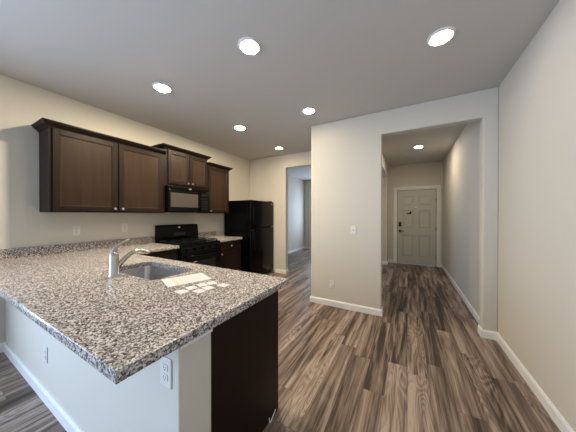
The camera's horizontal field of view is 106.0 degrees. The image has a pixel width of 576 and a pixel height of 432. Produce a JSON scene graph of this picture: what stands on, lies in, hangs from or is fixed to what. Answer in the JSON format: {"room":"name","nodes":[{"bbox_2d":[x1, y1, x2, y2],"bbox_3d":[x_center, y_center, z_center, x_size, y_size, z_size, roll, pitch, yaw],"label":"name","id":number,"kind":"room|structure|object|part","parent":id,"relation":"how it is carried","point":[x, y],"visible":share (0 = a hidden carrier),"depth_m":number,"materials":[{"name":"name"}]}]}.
{"room":"kitchen","nodes":[
{"label":"kitchen","id":0,"kind":"room"},
{"bbox_2d":[5,300,210,431],"bbox_3d":[-1.582,0.910,1.573,2.742,0.874,0.160,0,0,29],"label":"wall","id":1,"kind":"structure","parent":0,"point":[139,402],"depth_m":1.07,"materials":[{"name":"beige paint"}]},
{"bbox_2d":[3,342,83,431],"bbox_3d":[-1.576,1.303,1.558,2.742,0.088,0.164,0,0,29],"label":"baseboard","id":2,"kind":"structure","parent":1,"relation":"attached to","point":[57,410],"depth_m":1.57,"materials":[{"name":"white paint"}]},
{"bbox_2d":[43,345,47,362],"bbox_3d":[-1.761,1.002,1.575,0.073,0.117,0.009,0,0,29],"label":"wall outlet","id":3,"kind":"object","parent":1,"relation":"attached to","point":[45,348],"visible":1,"depth_m":1.57,"materials":[{"name":"white plastic"}]},
{"bbox_2d":[160,356,171,389],"bbox_3d":[-0.493,0.629,0.875,0.073,0.117,0.009,0,0,29],"label":"wall outlet","id":4,"kind":"object","parent":1,"relation":"attached to","point":[165,363],"visible":0.93,"depth_m":0.87,"materials":[{"name":"white plastic"}]},
{"bbox_2d":[162,363,167,371],"bbox_3d":[-0.494,0.609,0.873,0.033,0.028,0.004,0,0,29],"label":"receptacle","id":5,"kind":"object","parent":4,"relation":"attached to","point":[164,365],"depth_m":0.87,"materials":[{"name":"grey plastic"}]},
{"bbox_2d":[162,373,167,381],"bbox_3d":[-0.494,0.648,0.873,0.033,0.028,0.004,0,0,29],"label":"receptacle","id":6,"kind":"object","parent":4,"relation":"attached to","point":[164,375],"depth_m":0.87,"materials":[{"name":"grey plastic"}]},
{"bbox_2d":[181,329,212,349],"bbox_3d":[-0.377,0.498,0.909,0.006,0.040,0.156,0,0,29],"label":"trim","id":7,"kind":"structure","parent":1,"relation":"attached to","point":[211,330],"depth_m":0.90,"materials":[{"name":"white paint"}]},
{"bbox_2d":[0,74,248,342],"bbox_3d":[-2.923,-0.025,2.102,0.120,2.740,8.060,0,0,29],"label":"wall","id":8,"kind":"structure","parent":0,"point":[22,104],"depth_m":2.47,"materials":[{"name":"beige paint"}]},
{"bbox_2d":[0,342,4,352],"bbox_3d":[-3.812,1.309,0.355,0.014,0.088,4.130,0,0,29],"label":"baseboard","id":9,"kind":"structure","parent":8,"relation":"attached to","point":[1,344],"depth_m":2.14,"materials":[{"name":"white paint"}]},
{"bbox_2d":[72,225,79,234],"bbox_3d":[-2.560,0.174,2.628,0.009,0.117,0.073,0,0,29],"label":"wall outlet","id":10,"kind":"object","parent":8,"relation":"attached to","point":[75,229],"visible":1,"depth_m":2.62,"materials":[{"name":"white plastic"}]},
{"bbox_2d":[0,236,153,259],"bbox_3d":[-2.518,0.377,2.690,0.020,0.102,1.678,0,0,29],"label":"backsplash","id":11,"kind":"structure","parent":8,"relation":"attached to","point":[11,253],"depth_m":2.54,"materials":[{"name":"stone"}]},
{"bbox_2d":[31,117,166,212],"bbox_3d":[-2.272,-0.509,2.783,0.360,0.931,1.265,0,0,29],"label":"upper cabinet","id":12,"kind":"object","parent":8,"relation":"attached to","point":[81,169],"visible":1,"depth_m":2.53,"materials":[{"name":"brown wood"}]},
{"bbox_3d":[-2.283,-0.482,2.482,0.020,0.851,0.568,0,0,29],"label":"door","id":13,"kind":"part","parent":12,"relation":"part of","materials":[{"name":"brown wood"}]},
{"bbox_3d":[-2.284,-0.482,2.483,0.016,0.751,0.468,0,0,29],"label":"door panel","id":14,"kind":"part","parent":12,"relation":"part of","materials":[{"name":"brown wood"}]},
{"bbox_3d":[-2.272,-0.942,2.780,0.359,0.066,1.265,0,0,29],"label":"crown moulding","id":15,"kind":"part","parent":12,"relation":"part of","materials":[{"name":"brown wood"}]},
{"bbox_3d":[-2.004,-0.484,2.989,0.020,0.851,0.556,0,0,29],"label":"door","id":16,"kind":"part","parent":12,"relation":"part of","materials":[{"name":"brown wood"}]},
{"bbox_3d":[-2.005,-0.484,2.989,0.016,0.751,0.456,0,0,29],"label":"door panel","id":17,"kind":"part","parent":12,"relation":"part of","materials":[{"name":"brown wood"}]},
{"bbox_2d":[122,223,126,231],"bbox_3d":[-2.313,0.165,3.074,0.009,0.117,0.073,0,0,29],"label":"wall outlet","id":18,"kind":"object","parent":8,"relation":"attached to","point":[124,226],"visible":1,"depth_m":3.07,"materials":[{"name":"white plastic"}]},
{"bbox_2d":[152,143,211,189],"bbox_3d":[-1.775,-0.774,3.682,0.360,0.616,0.897,0,0,29],"label":"upper cabinet","id":19,"kind":"object","parent":8,"relation":"attached to","point":[183,167],"visible":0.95,"depth_m":3.55,"materials":[{"name":"brown wood"}]},
{"bbox_3d":[-1.739,-0.758,3.469,0.020,0.515,0.365,0,0,29],"label":"door","id":20,"kind":"part","parent":19,"relation":"part of","materials":[{"name":"brown wood"}]},
{"bbox_3d":[-1.740,-0.758,3.470,0.016,0.415,0.265,0,0,29],"label":"door panel","id":21,"kind":"part","parent":19,"relation":"part of","materials":[{"name":"brown wood"}]},
{"bbox_3d":[-1.775,-1.050,3.681,0.359,0.066,0.897,0,0,29],"label":"crown moulding","id":22,"kind":"part","parent":19,"relation":"part of","materials":[{"name":"brown wood"}]},
{"bbox_2d":[165,185,208,212],"bbox_3d":[-1.758,-0.259,3.660,0.414,0.408,0.757,0,0,29],"label":"microwave","id":23,"kind":"object","parent":19,"relation":"attached to","point":[177,199],"visible":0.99,"depth_m":3.50,"materials":[{"name":"black plastic"}]},
{"bbox_3d":[-1.662,-0.239,3.505,0.032,0.344,0.573,0,0,29],"label":"door","id":24,"kind":"part","parent":23,"relation":"part of","materials":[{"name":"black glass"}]},
{"bbox_3d":[-1.480,-0.240,3.837,0.030,0.344,0.176,0,0,29],"label":"control panel","id":25,"kind":"part","parent":23,"relation":"part of","materials":[{"name":"black plastic"}]},
{"bbox_3d":[-1.560,-0.759,3.793,0.020,0.515,0.345,0,0,29],"label":"door","id":26,"kind":"part","parent":19,"relation":"part of","materials":[{"name":"brown wood"}]},
{"bbox_3d":[-1.561,-0.759,3.794,0.016,0.415,0.245,0,0,29],"label":"door panel","id":27,"kind":"part","parent":19,"relation":"part of","materials":[{"name":"brown wood"}]},
{"bbox_2d":[198,231,215,236],"bbox_3d":[-1.621,0.368,4.319,0.020,0.102,0.483,0,0,29],"label":"backsplash","id":28,"kind":"structure","parent":8,"relation":"attached to","point":[202,234],"depth_m":4.33,"materials":[{"name":"stone"}]},
{"bbox_2d":[207,162,232,212],"bbox_3d":[-1.439,-0.517,4.295,0.360,0.931,0.602,0,0,29],"label":"upper cabinet","id":29,"kind":"object","parent":8,"relation":"attached to","point":[217,175],"visible":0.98,"depth_m":4.18,"materials":[{"name":"brown wood"}]},
{"bbox_3d":[-1.334,-0.491,4.207,0.016,0.751,0.405,0,0,29],"label":"door panel","id":30,"kind":"part","parent":29,"relation":"part of","materials":[{"name":"brown wood"}]},
{"bbox_3d":[-1.438,-0.950,4.292,0.359,0.066,0.602,0,0,29],"label":"crown moulding","id":31,"kind":"part","parent":29,"relation":"part of","materials":[{"name":"brown wood"}]},
{"bbox_2d":[0,0,559,180],"bbox_3d":[-0.208,-1.449,2.722,5.400,0.100,12.020,0,0,29],"label":"ceiling","id":32,"kind":"structure","parent":0,"point":[340,59],"depth_m":1.95,"materials":[{"name":"grey paint"}]},
{"bbox_2d":[152,82,171,92],"bbox_3d":[-1.366,-1.388,2.362,0.190,0.018,0.190,0,0,29],"label":"recessed light","id":33,"kind":"object","parent":32,"relation":"in","point":[161,87],"visible":1,"depth_m":2.34,"materials":[{"name":"white"}]},
{"bbox_2d":[234,125,245,129],"bbox_3d":[-0.763,-1.393,3.445,0.190,0.018,0.190,0,0,29],"label":"recessed light","id":34,"kind":"object","parent":32,"relation":"in","point":[237,127],"visible":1,"depth_m":3.41,"materials":[{"name":"white"}]},
{"bbox_2d":[238,37,260,54],"bbox_3d":[-0.315,-1.385,1.783,0.190,0.018,0.190,0,0,29],"label":"recessed light","id":35,"kind":"object","parent":32,"relation":"in","point":[247,45],"visible":1,"depth_m":1.76,"materials":[{"name":"white"}]},
{"bbox_2d":[302,107,315,113],"bbox_3d":[0.279,-1.391,2.882,0.190,0.018,0.190,0,0,29],"label":"recessed light","id":36,"kind":"object","parent":32,"relation":"in","point":[308,110],"visible":1,"depth_m":2.85,"materials":[{"name":"white"}]},
{"bbox_2d":[427,26,456,46],"bbox_3d":[1.191,-1.385,1.689,0.190,0.018,0.190,0,0,29],"label":"recessed light","id":37,"kind":"object","parent":32,"relation":"in","point":[443,35],"visible":1,"depth_m":1.67,"materials":[{"name":"white"}]},
{"bbox_2d":[249,151,310,271],"bbox_3d":[0.006,-0.040,5.021,2.192,2.740,0.120,0,0,29],"label":"wall","id":38,"kind":"structure","parent":0,"point":[268,177],"depth_m":5.09,"materials":[{"name":"beige paint"}]},
{"bbox_2d":[275,269,288,273],"bbox_3d":[-0.140,1.286,5.100,0.278,0.088,0.134,0,0,29],"label":"baseboard","id":39,"kind":"structure","parent":38,"relation":"attached to","point":[276,270],"depth_m":5.04,"materials":[{"name":"white paint"}]},
{"bbox_2d":[0,249,560,431],"bbox_3d":[-0.208,1.391,2.737,5.400,0.100,12.020,0,0,29],"label":"floor","id":40,"kind":"structure","parent":0,"point":[423,365],"depth_m":1.86,"materials":[{"name":"wood"}]},
{"bbox_2d":[139,249,177,260],"bbox_3d":[-1.988,0.904,2.984,0.630,0.873,0.655,0,0,29],"label":"base cabinet","id":41,"kind":"object","parent":40,"relation":"on","point":[172,254],"visible":0.07,"depth_m":2.98,"materials":[{"name":"brown wood"}]},
{"bbox_2d":[155,224,220,267],"bbox_3d":[-1.608,0.742,3.593,0.707,1.190,0.762,0,0,29],"label":"gas range","id":42,"kind":"object","parent":40,"relation":"on","point":[203,251],"visible":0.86,"depth_m":3.53,"materials":[{"name":"black metal"}]},
{"bbox_2d":[159,237,219,246],"bbox_3d":[-1.644,0.417,3.611,0.625,0.049,0.762,0,0,29],"label":"cooktop","id":43,"kind":"object","parent":42,"relation":"in","point":[180,241],"depth_m":3.51,"materials":[{"name":"black metal"}]},
{"bbox_2d":[177,245,215,260],"bbox_3d":[-1.646,0.859,3.614,0.620,0.835,0.762,0,0,29],"label":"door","id":44,"kind":"structure","parent":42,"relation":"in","point":[182,248],"depth_m":3.28,"materials":[{"name":"black metal"}]},
{"bbox_3d":[-1.360,0.817,3.456,0.034,0.522,0.754,0,0,29],"label":"oven door","id":45,"kind":"part","parent":42,"relation":"part of","materials":[{"name":"black metal"}]},
{"bbox_3d":[-1.362,0.496,3.456,0.034,0.104,0.762,0,0,29],"label":"control panel","id":46,"kind":"part","parent":42,"relation":"part of","materials":[{"name":"black metal"}]},
{"bbox_3d":[-1.323,0.603,3.435,0.057,0.024,0.666,0,0,29],"label":"handle","id":47,"kind":"part","parent":42,"relation":"part of","materials":[{"name":"black metal"}]},
{"bbox_2d":[220,239,240,270],"bbox_3d":[-1.315,0.897,4.205,0.630,0.873,0.573,0,0,29],"label":"base cabinet","id":48,"kind":"object","parent":40,"relation":"on","point":[230,250],"visible":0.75,"depth_m":4.09,"materials":[{"name":"brown wood"}]},
{"bbox_2d":[198,231,241,241],"bbox_3d":[-1.325,0.388,4.210,0.644,0.141,0.578,0,0,29],"label":"countertop","id":49,"kind":"structure","parent":48,"relation":"on","point":[212,234],"depth_m":4.24,"materials":[{"name":"stone"}]},
{"bbox_3d":[-1.074,0.553,4.070,0.020,0.143,0.549,0,0,29],"label":"drawer","id":50,"kind":"part","parent":48,"relation":"part of","materials":[{"name":"brown wood"}]},
{"bbox_3d":[-1.075,0.930,4.072,0.016,0.474,0.449,0,0,29],"label":"door panel","id":51,"kind":"part","parent":48,"relation":"part of","materials":[{"name":"brown wood"}]},
{"bbox_3d":[-1.074,0.930,4.072,0.020,0.574,0.549,0,0,29],"label":"door","id":52,"kind":"part","parent":48,"relation":"part of","materials":[{"name":"brown wood"}]},
{"bbox_2d":[211,291,277,431],"bbox_3d":[-0.498,0.911,1.442,0.678,0.873,0.650,0,0,29],"label":"base cabinet","id":53,"kind":"object","parent":40,"relation":"on","point":[244,347],"visible":0.32,"depth_m":1.21,"materials":[{"name":"brown wood"}]},
{"bbox_2d":[224,200,272,273],"bbox_3d":[-0.841,0.493,4.896,0.771,1.675,0.845,0,0,29],"label":"refrigerator","id":54,"kind":"object","parent":40,"relation":"on","point":[251,220],"visible":0.77,"depth_m":4.56,"materials":[{"name":"glossy black painted metal"},{"name":"black plastic"}]},
{"bbox_3d":[-0.574,0.745,4.750,0.062,0.983,0.841,0,0,29],"label":"door","id":55,"kind":"part","parent":54,"relation":"part of","materials":[{"name":"black metal"}]},
{"bbox_3d":[-0.574,-0.045,4.746,0.062,0.568,0.841,0,0,29],"label":"freezer door","id":56,"kind":"part","parent":54,"relation":"part of","materials":[{"name":"black metal"}]},
{"bbox_3d":[-1.174,0.909,1.814,0.860,0.873,0.650,0,0,29],"label":"base cabinet","id":57,"kind":"object","parent":40,"relation":"on","visible":0},
{"bbox_2d":[0,236,288,383],"bbox_3d":[-1.303,0.399,2.021,2.794,0.141,1.678,0,0,29],"label":"countertop","id":58,"kind":"structure","parent":57,"relation":"on","point":[121,325],"depth_m":1.13,"materials":[{"name":"stone"}]},
{"bbox_2d":[108,239,149,276],"bbox_3d":[-1.211,0.304,1.662,0.070,0.258,0.273,0,0,29],"label":"kitchen faucet","id":59,"kind":"object","parent":58,"relation":"on","point":[115,263],"visible":1,"depth_m":1.57,"materials":[{"name":"silver metal"}]},
{"bbox_2d":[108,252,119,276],"bbox_3d":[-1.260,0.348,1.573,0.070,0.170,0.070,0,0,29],"label":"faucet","id":60,"kind":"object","parent":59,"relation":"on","point":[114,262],"depth_m":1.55,"materials":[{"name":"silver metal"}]},
{"bbox_3d":[-1.243,0.231,1.604,0.036,0.111,0.127,0,0,29],"label":"lever handle","id":61,"kind":"part","parent":59,"relation":"part of","materials":[{"name":"silver metal"}]},
{"bbox_3d":[-1.206,0.324,1.658,0.044,0.135,0.211,0,0,33],"label":"spout","id":62,"kind":"part","parent":59,"relation":"part of","materials":[{"name":"silver metal"}]},
{"bbox_2d":[119,265,184,279],"bbox_3d":[-1.119,0.570,1.770,0.711,0.194,0.381,0,0,29],"label":"sink","id":63,"kind":"object","parent":58,"relation":"in","point":[149,272],"visible":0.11,"depth_m":2.00,"materials":[{"name":"silver metal"}]},
{"bbox_2d":[175,289,188,293],"bbox_3d":[-0.611,0.434,1.248,0.066,0.001,0.053,0,0,35],"label":"card","id":64,"kind":"object","parent":58,"relation":"on","point":[182,291],"visible":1,"depth_m":1.25,"materials":[{"name":"grey paper"}]},
{"bbox_2d":[162,273,210,286],"bbox_3d":[-0.693,0.433,1.487,0.270,0.001,0.200,0,0,-40],"label":"paper sheet","id":65,"kind":"object","parent":58,"relation":"on","point":[175,281],"visible":1,"depth_m":1.48,"materials":[{"name":"white paper"}]},
{"bbox_2d":[185,285,197,289],"bbox_3d":[-0.583,0.434,1.316,0.066,0.001,0.053,0,0,45],"label":"card","id":66,"kind":"object","parent":58,"relation":"on","point":[193,286],"visible":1,"depth_m":1.32,"materials":[{"name":"grey paper"}]},
{"bbox_2d":[192,289,205,292],"bbox_3d":[-0.515,0.434,1.259,0.066,0.001,0.053,0,0,33],"label":"card","id":67,"kind":"object","parent":58,"relation":"on","point":[197,290],"visible":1,"depth_m":1.26,"materials":[{"name":"grey paper"}]},
{"bbox_2d":[202,286,213,289],"bbox_3d":[-0.483,0.434,1.312,0.066,0.001,0.053,0,0,43],"label":"card","id":68,"kind":"object","parent":58,"relation":"on","point":[206,287],"visible":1,"depth_m":1.32,"materials":[{"name":"grey paper"}]},
{"bbox_2d":[216,283,228,286],"bbox_3d":[-0.406,0.434,1.363,0.066,0.001,0.053,0,0,31],"label":"card","id":69,"kind":"object","parent":58,"relation":"on","point":[222,284],"visible":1,"depth_m":1.35,"materials":[{"name":"grey paper"}]},
{"bbox_2d":[288,175,303,250],"bbox_3d":[-0.251,-0.051,7.252,0.120,2.740,3.540,0,0,29],"label":"wall","id":70,"kind":"structure","parent":0,"point":[295,185],"depth_m":8.09,"materials":[{"name":"beige paint"}]},
{"bbox_2d":[288,246,310,253],"bbox_3d":[0.966,1.278,6.587,2.660,0.088,3.540,0,0,29],"label":"baseboard","id":71,"kind":"structure","parent":70,"relation":"attached to","point":[303,247],"depth_m":8.36,"materials":[{"name":"white paint"}]},
{"bbox_2d":[304,176,382,246],"bbox_3d":[2.021,-0.056,8.089,3.290,2.740,0.120,0,0,29],"label":"wall","id":72,"kind":"structure","parent":0,"point":[307,183],"depth_m":8.70,"materials":[{"name":"beige paint"}]},
{"bbox_2d":[382,153,387,260],"bbox_3d":[1.989,-0.038,4.655,0.210,2.740,3.547,0,0,29],"label":"wall","id":73,"kind":"structure","parent":0,"point":[384,163],"depth_m":5.96,"materials":[{"name":"beige paint"}]},
{"bbox_2d":[382,259,392,264],"bbox_3d":[2.785,1.281,6.062,0.393,0.088,0.130,0,0,-40],"label":"baseboard","id":74,"kind":"structure","parent":73,"relation":"attached to","point":[388,260],"depth_m":5.98,"materials":[{"name":"white paint"}]},
{"bbox_2d":[311,87,498,331],"bbox_3d":[1.342,-0.030,2.917,2.179,2.740,0.120,0,0,29],"label":"wall partition","id":75,"kind":"structure","parent":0,"point":[346,154],"depth_m":3.00,"materials":[{"name":"beige paint"}]},
{"bbox_2d":[330,280,333,287],"bbox_3d":[0.654,1.012,3.228,0.073,0.117,0.009,0,0,29],"label":"wall outlet","id":76,"kind":"object","parent":75,"relation":"attached to","point":[331,281],"visible":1,"depth_m":3.23,"materials":[{"name":"white plastic"}]},
{"bbox_2d":[351,226,355,233],"bbox_3d":[0.923,0.196,3.071,0.072,0.116,0.017,0,0,29],"label":"light switch","id":77,"kind":"object","parent":75,"relation":"attached to","point":[353,228],"visible":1,"depth_m":3.07,"materials":[{"name":"white plastic"}]},
{"bbox_2d":[388,161,442,263],"bbox_3d":[3.482,-0.045,5.937,1.587,2.740,0.140,0,0,29],"label":"wall","id":78,"kind":"structure","parent":0,"point":[429,173],"depth_m":5.93,"materials":[{"name":"beige paint"}]},
{"bbox_2d":[397,189,436,265],"bbox_3d":[3.462,0.305,5.872,0.918,2.026,0.110,0,0,29],"label":"door","id":79,"kind":"structure","parent":78,"relation":"in","point":[416,209],"depth_m":5.87,"materials":[{"name":"grey paint"}]},
{"bbox_2d":[393,185,440,266],"bbox_3d":[3.485,0.262,5.915,1.097,2.126,0.138,0,0,29],"label":"trim","id":80,"kind":"structure","parent":78,"relation":"attached to","point":[437,187],"depth_m":5.66,"materials":[{"name":"white paint"}]},
{"bbox_2d":[442,121,479,316],"bbox_3d":[3.203,-0.035,3.986,0.192,2.740,3.547,0,0,29],"label":"wall","id":81,"kind":"structure","parent":0,"point":[461,165],"depth_m":3.44,"materials":[{"name":"beige paint"}]},
{"bbox_2d":[498,0,575,431],"bbox_3d":[0.722,-0.012,-0.590,0.120,2.740,6.863,0,0,29],"label":"wall","id":82,"kind":"structure","parent":0,"point":[537,147],"depth_m":1.59,"materials":[{"name":"beige paint"}]},
{"bbox_2d":[441,264,573,431],"bbox_3d":[1.463,1.306,1.033,0.143,0.088,10.410,0,0,29],"label":"baseboard","id":83,"kind":"structure","parent":82,"relation":"attached to","point":[556,416],"depth_m":1.83,"materials":[{"name":"white paint"}]},
{"bbox_3d":[0.759,-0.035,3.991,0.120,2.740,1.197,0,0,29],"label":"wall","id":84,"kind":"structure","parent":0,"visible":0},
{"bbox_2d":[310,296,382,316],"bbox_3d":[1.089,1.293,3.671,1.042,0.088,1.211,0,0,29],"label":"baseboard","id":85,"kind":"structure","parent":84,"relation":"attached to","point":[368,310],"depth_m":3.10,"materials":[{"name":"white paint"}]}
]}

